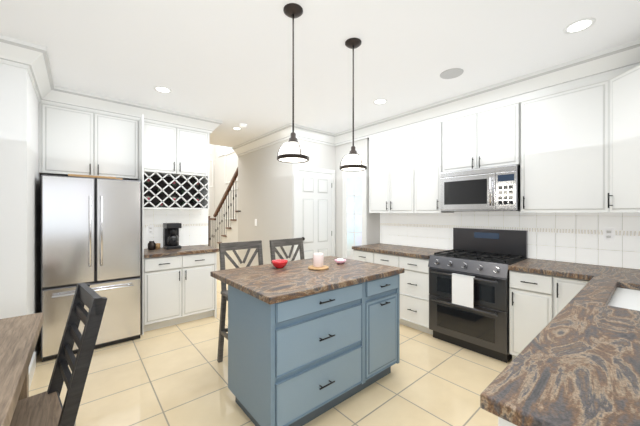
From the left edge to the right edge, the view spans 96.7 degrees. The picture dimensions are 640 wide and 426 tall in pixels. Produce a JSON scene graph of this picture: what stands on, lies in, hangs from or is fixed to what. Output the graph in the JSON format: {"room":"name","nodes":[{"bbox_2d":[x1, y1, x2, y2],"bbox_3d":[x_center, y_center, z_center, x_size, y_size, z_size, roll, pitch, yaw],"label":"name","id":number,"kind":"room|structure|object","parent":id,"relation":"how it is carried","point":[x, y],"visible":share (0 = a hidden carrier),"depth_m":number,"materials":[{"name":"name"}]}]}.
{"room":"kitchen","nodes":[
{"label":"kitchen","id":0,"kind":"room"},
{"bbox_2d":[29,280,511,425],"bbox_3d":[-2.353,1.420,3.315,9.700,0.060,11.300,0,0,-40],"label":"floor","id":1,"kind":"structure","parent":0,"point":[175,375],"depth_m":2.29,"materials":[{"name":"beige tile"}]},
{"bbox_2d":[0,312,42,425],"bbox_3d":[-1.657,1.008,0.856,1.080,0.765,1.550,0,0,-40],"label":"dining table","id":2,"kind":"object","parent":1,"relation":"on","point":[19,335],"visible":1,"depth_m":1.29,"materials":[{"name":"brown wood"}]},
{"bbox_2d":[10,283,106,425],"bbox_3d":[-1.335,0.889,1.238,0.480,1.008,0.585,0,0,42],"label":"dining chair","id":3,"kind":"object","parent":1,"relation":"on","point":[47,408],"visible":1,"depth_m":1.31,"materials":[{"name":"brown wood"}]},
{"bbox_2d":[41,175,140,361],"bbox_3d":[-2.480,0.515,3.125,0.800,1.750,0.786,0,0,-40],"label":"fridge","id":4,"kind":"object","parent":1,"relation":"on","point":[91,231],"visible":0.98,"depth_m":2.85,"materials":[{"name":"grey metal"}]},
{"bbox_2d":[68,174,122,179],"bbox_3d":[-2.373,-0.371,3.022,0.450,0.020,0.280,0,0,-40],"label":"cutting board","id":5,"kind":"object","parent":4,"relation":"on","point":[89,176],"visible":0.56,"depth_m":2.89,"materials":[{"name":"brown wood"}]},
{"bbox_2d":[141,209,216,334],"bbox_3d":[-1.889,0.672,3.737,0.848,1.435,0.650,0,0,-40],"label":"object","id":6,"kind":"object","parent":1,"relation":"on","point":[177,289],"visible":0.94,"depth_m":3.48,"materials":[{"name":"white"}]},
{"bbox_2d":[144,245,218,257],"bbox_3d":[-1.876,0.495,3.754,0.855,0.040,0.643,0,0,-40],"label":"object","id":7,"kind":"object","parent":6,"relation":"on","point":[183,250],"visible":0.71,"depth_m":3.60,"materials":[{"name":"stone"}]},
{"bbox_2d":[148,241,155,249],"bbox_3d":[-2.180,0.419,3.684,0.090,0.110,0.088,0,0,-40],"label":"jar","id":8,"kind":"object","parent":7,"relation":"on","point":[151,245],"visible":1,"depth_m":3.65,"materials":[{"name":"black ceramic"}]},
{"bbox_2d":[163,223,181,248],"bbox_3d":[-1.991,0.304,3.832,0.180,0.340,0.220,0,0,-40],"label":"coffee maker","id":9,"kind":"object","parent":7,"relation":"on","point":[170,235],"visible":1,"depth_m":3.77,"materials":[{"name":"black plastic"}]},
{"bbox_2d":[217,210,239,270],"bbox_3d":[-1.820,0.670,6.691,1.018,1.440,2.020,0,0,-40],"label":"stairs","id":10,"kind":"structure","parent":1,"relation":"on","point":[231,235],"depth_m":5.98,"materials":[{"name":"white"}]},
{"bbox_2d":[208,167,237,246],"bbox_3d":[-2.205,0.172,6.426,0.120,2.437,2.146,0,0,-40],"label":"stair railing","id":11,"kind":"object","parent":10,"relation":"on","point":[229,187],"visible":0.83,"depth_m":6.25,"materials":[{"name":"brown wood"}]},
{"bbox_2d":[217,240,262,362],"bbox_3d":[-0.638,0.840,2.669,0.500,1.104,0.496,0,0,-40],"label":"stool","id":12,"kind":"object","parent":1,"relation":"on","point":[234,246],"visible":0.31,"depth_m":2.70,"materials":[{"name":"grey wood"}]},
{"bbox_2d":[269,238,304,263],"bbox_3d":[-0.207,0.840,2.994,0.500,1.104,0.496,0,0,-44],"label":"stool","id":13,"kind":"object","parent":1,"relation":"on","point":[280,243],"visible":0.17,"depth_m":3.13,"materials":[{"name":"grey wood"}]},
{"bbox_2d":[228,274,398,425],"bbox_3d":[0.017,0.953,2.261,1.270,0.875,0.653,0,0,-40],"label":"kitchen island","id":14,"kind":"object","parent":1,"relation":"on","point":[302,361],"visible":0.96,"depth_m":1.90,"materials":[{"name":"blue wood"}]},
{"bbox_2d":[210,256,404,304],"bbox_3d":[-0.081,0.495,2.380,1.325,0.040,0.945,0,0,-40],"label":"island countertop","id":15,"kind":"structure","parent":14,"relation":"on","point":[270,284],"depth_m":2.13,"materials":[{"name":"stone"}]},
{"bbox_2d":[271,259,287,268],"bbox_3d":[-0.348,0.443,2.459,0.144,0.062,0.144,0,0,-40],"label":"bowl","id":16,"kind":"object","parent":15,"relation":"on","point":[279,263],"visible":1,"depth_m":2.42,"materials":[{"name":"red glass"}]},
{"bbox_2d":[308,265,328,269],"bbox_3d":[-0.013,0.466,2.435,0.180,0.016,0.180,0,0,-40],"label":"coaster","id":17,"kind":"object","parent":15,"relation":"on","point":[312,267],"visible":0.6,"depth_m":2.39,"materials":[{"name":"beige wood"}]},
{"bbox_2d":[313,253,323,266],"bbox_3d":[-0.013,0.402,2.435,0.088,0.112,0.088,0,0,-40],"label":"candle jar","id":18,"kind":"object","parent":17,"relation":"on","point":[318,259],"visible":0.98,"depth_m":2.40,"materials":[{"name":"white wax"}]},
{"bbox_2d":[335,258,345,263],"bbox_3d":[0.191,0.450,2.673,0.112,0.049,0.112,0,0,-40],"label":"dish","id":19,"kind":"object","parent":15,"relation":"on","point":[340,261],"visible":1,"depth_m":2.64,"materials":[{"name":"pink ceramic"}]},
{"bbox_2d":[428,228,527,362],"bbox_3d":[1.671,0.787,3.058,0.711,1.205,0.762,0,0,-40],"label":"range","id":20,"kind":"object","parent":1,"relation":"on","point":[469,287],"visible":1,"depth_m":2.88,"materials":[{"name":"black metal"}]},
{"bbox_2d":[353,249,639,425],"bbox_3d":[0.937,0.747,2.348,2.767,1.286,3.230,0,0,-40],"label":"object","id":21,"kind":"object","parent":1,"relation":"on","point":[538,303],"visible":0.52,"depth_m":2.53,"materials":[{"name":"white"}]},
{"bbox_2d":[352,243,446,258],"bbox_3d":[1.075,0.495,3.821,0.653,0.040,1.163,0,0,-40],"label":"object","id":22,"kind":"object","parent":21,"relation":"on","point":[415,252],"visible":0.73,"depth_m":3.70,"materials":[{"name":"stone"}]},
{"bbox_2d":[480,258,639,425],"bbox_3d":[1.554,0.495,1.587,2.813,0.040,1.320,0,0,-40],"label":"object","id":23,"kind":"object","parent":21,"relation":"on","point":[575,361],"visible":0.98,"depth_m":0.89,"materials":[{"name":"stone"}]},
{"bbox_2d":[0,63,602,365],"bbox_3d":[-2.618,-1.410,3.706,9.200,5.600,10.200,0,0,-40],"label":"wall","id":24,"kind":"structure","parent":0,"point":[264,185],"depth_m":3.02,"materials":[{"name":"white paint"}]},
{"bbox_2d":[0,34,51,77],"bbox_3d":[-3.692,-1.208,0.960,4.010,0.165,0.120,0,0,-40],"label":"crown molding","id":25,"kind":"structure","parent":24,"relation":"attached to","point":[33,59],"depth_m":2.17,"materials":[{"name":"white"}]},
{"bbox_2d":[29,371,30,388],"bbox_3d":[-3.767,1.325,0.966,3.904,0.130,0.014,0,0,-40],"label":"baseboard","id":26,"kind":"structure","parent":24,"relation":"attached to","point":[30,371],"depth_m":2.24,"materials":[{"name":"white wood"}]},
{"bbox_2d":[29,352,35,381],"bbox_3d":[-2.442,1.325,2.411,0.014,0.130,0.444,0,0,-40],"label":"baseboard","id":27,"kind":"structure","parent":24,"relation":"attached to","point":[32,366],"depth_m":2.44,"materials":[{"name":"white wood"}]},
{"bbox_2d":[29,74,55,101],"bbox_3d":[-2.500,-1.208,2.561,0.120,0.165,0.720,0,0,-40],"label":"crown molding","id":28,"kind":"structure","parent":24,"relation":"attached to","point":[45,90],"depth_m":2.73,"materials":[{"name":"white wood"}]},
{"bbox_2d":[41,86,221,133],"bbox_3d":[-2.123,-1.208,3.454,1.850,0.165,0.145,0,0,-40],"label":"crown molding","id":29,"kind":"structure","parent":24,"relation":"attached to","point":[65,97],"depth_m":3.33,"materials":[{"name":"white wood"}]},
{"bbox_2d":[144,209,207,248],"bbox_3d":[-2.055,0.203,4.023,0.930,0.545,0.006,0,0,-40],"label":"wall","id":30,"kind":"structure","parent":24,"relation":"attached to","point":[193,229],"depth_m":4.08,"materials":[{"name":"tile"}]},
{"bbox_2d":[39,102,208,209],"bbox_3d":[-2.229,-0.595,3.472,1.708,1.090,0.615,0,0,-40],"label":"upper cabinets","id":31,"kind":"object","parent":30,"relation":"attached to","point":[167,166],"visible":0.96,"depth_m":3.37,"materials":[{"name":"white wood"}]},
{"bbox_2d":[147,226,152,234],"bbox_3d":[-2.279,0.230,3.823,0.070,0.120,0.008,0,0,-40],"label":"electrical outlet plate","id":32,"kind":"object","parent":30,"relation":"attached to","point":[149,230],"visible":1,"depth_m":3.81,"materials":[{"name":"white plastic"}]},
{"bbox_2d":[208,159,212,215],"bbox_3d":[-4.608,-0.185,8.526,2.800,3.150,0.030,0,0,-40],"label":"frames","id":33,"kind":"object","parent":24,"relation":"attached to","point":[212,179],"depth_m":9.42,"materials":[{"name":"white wood"}]},
{"bbox_2d":[218,145,233,156],"bbox_3d":[-2.876,-2.110,8.706,0.022,0.600,1.300,0,0,-40],"label":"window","id":34,"kind":"structure","parent":24,"relation":"in","point":[223,150],"depth_m":8.84,"materials":[{"name":"white"}]},
{"bbox_2d":[225,151,237,218],"bbox_3d":[-2.033,-0.910,7.716,0.015,2.200,2.800,0,0,-40],"label":"frames","id":35,"kind":"object","parent":24,"relation":"attached to","point":[228,182],"visible":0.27,"depth_m":8.76,"materials":[{"name":"white wood"}]},
{"bbox_2d":[232,123,299,155],"bbox_3d":[-1.032,-1.208,4.881,0.120,0.165,2.020,0,0,-40],"label":"crown molding","id":36,"kind":"structure","parent":24,"relation":"attached to","point":[283,133],"depth_m":4.67,"materials":[{"name":"white wood"}]},
{"bbox_2d":[294,165,334,260],"bbox_3d":[-0.047,0.335,4.493,0.840,2.110,0.082,0,0,-40],"label":"pantry door","id":37,"kind":"structure","parent":24,"relation":"in","point":[314,209],"depth_m":4.50,"materials":[{"name":"white wood"}]},
{"bbox_2d":[296,125,335,145],"bbox_3d":[-0.086,-1.208,4.438,0.690,0.165,0.120,0,0,-40],"label":"crown molding","id":38,"kind":"structure","parent":24,"relation":"attached to","point":[306,133],"depth_m":4.46,"materials":[{"name":"white"}]},
{"bbox_2d":[343,169,366,258],"bbox_3d":[0.537,0.350,4.468,0.018,2.080,0.500,0,0,-40],"label":"window","id":39,"kind":"structure","parent":24,"relation":"in","point":[354,208],"depth_m":4.46,"materials":[{"name":"white"}]},
{"bbox_2d":[332,40,639,145],"bbox_3d":[1.381,-1.208,3.381,0.120,0.165,3.630,0,0,-40],"label":"crown molding","id":40,"kind":"structure","parent":24,"relation":"attached to","point":[627,55],"depth_m":2.76,"materials":[{"name":"white wood"}]},
{"bbox_2d":[380,211,639,268],"bbox_3d":[2.002,0.228,3.232,0.006,0.495,3.260,0,0,-40],"label":"tile backsplash","id":41,"kind":"structure","parent":24,"relation":"attached to","point":[572,237],"depth_m":2.88,"materials":[{"name":"tile"}]},
{"bbox_2d":[369,64,639,212],"bbox_3d":[1.754,-0.570,2.988,0.693,1.140,3.202,0,0,-40],"label":"upper cabinets","id":42,"kind":"object","parent":41,"relation":"attached to","point":[572,147],"visible":1,"depth_m":2.65,"materials":[{"name":"white wood"}]},
{"bbox_2d":[440,165,519,210],"bbox_3d":[1.781,-0.242,3.143,0.450,0.446,0.760,0,0,-40],"label":"microwave","id":43,"kind":"object","parent":42,"relation":"attached to","point":[492,189],"visible":0.96,"depth_m":2.98,"materials":[{"name":"silver metal"}]},
{"bbox_2d":[603,227,613,240],"bbox_3d":[2.578,0.190,2.541,0.008,0.120,0.070,0,0,-40],"label":"electrical outlet plate","id":44,"kind":"object","parent":41,"relation":"attached to","point":[608,234],"visible":1,"depth_m":2.54,"materials":[{"name":"white plastic"}]},
{"bbox_2d":[0,0,639,147],"bbox_3d":[-1.723,-1.340,1.699,7.970,0.100,5.980,0,0,-40],"label":"ceiling","id":45,"kind":"structure","parent":0,"point":[228,63],"depth_m":2.23,"materials":[{"name":"white paint"}]},
{"bbox_2d":[154,86,171,92],"bbox_3d":[-1.643,-1.287,2.973,0.168,0.006,0.168,0,0,-40],"label":"recessed light","id":46,"kind":"object","parent":45,"relation":"in","point":[161,89],"visible":1,"depth_m":2.97,"materials":[{"name":"white"}]},
{"bbox_2d":[277,3,308,162],"bbox_3d":[-0.170,-0.811,1.809,0.204,0.957,0.205,0,0,-40],"label":"pendant light","id":47,"kind":"object","parent":45,"relation":"hanging from","point":[292,150],"visible":1,"depth_m":1.78,"materials":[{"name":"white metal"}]},
{"bbox_2d":[340,38,366,170],"bbox_3d":[0.252,-0.809,2.154,0.204,0.962,0.205,0,0,-40],"label":"pendant light","id":48,"kind":"object","parent":45,"relation":"hanging from","point":[352,160],"visible":1,"depth_m":2.13,"materials":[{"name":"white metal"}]},
{"bbox_2d":[373,99,386,104],"bbox_3d":[0.696,-1.287,3.292,0.168,0.006,0.168,0,0,-40],"label":"recessed light","id":49,"kind":"object","parent":45,"relation":"in","point":[379,101],"visible":1,"depth_m":3.29,"materials":[{"name":"white plastic"}]},
{"bbox_2d":[440,68,463,78],"bbox_3d":[1.217,-1.288,2.631,0.200,0.005,0.200,0,0,-40],"label":"ceiling speaker","id":50,"kind":"object","parent":45,"relation":"attached to","point":[451,73],"visible":1,"depth_m":2.62,"materials":[{"name":"grey plastic"}]},
{"bbox_2d":[563,17,595,33],"bbox_3d":[1.786,-1.287,1.960,0.168,0.006,0.168,0,0,-40],"label":"recessed light","id":51,"kind":"object","parent":45,"relation":"in","point":[580,25],"visible":1,"depth_m":1.95,"materials":[{"name":"white plastic"}]}
]}

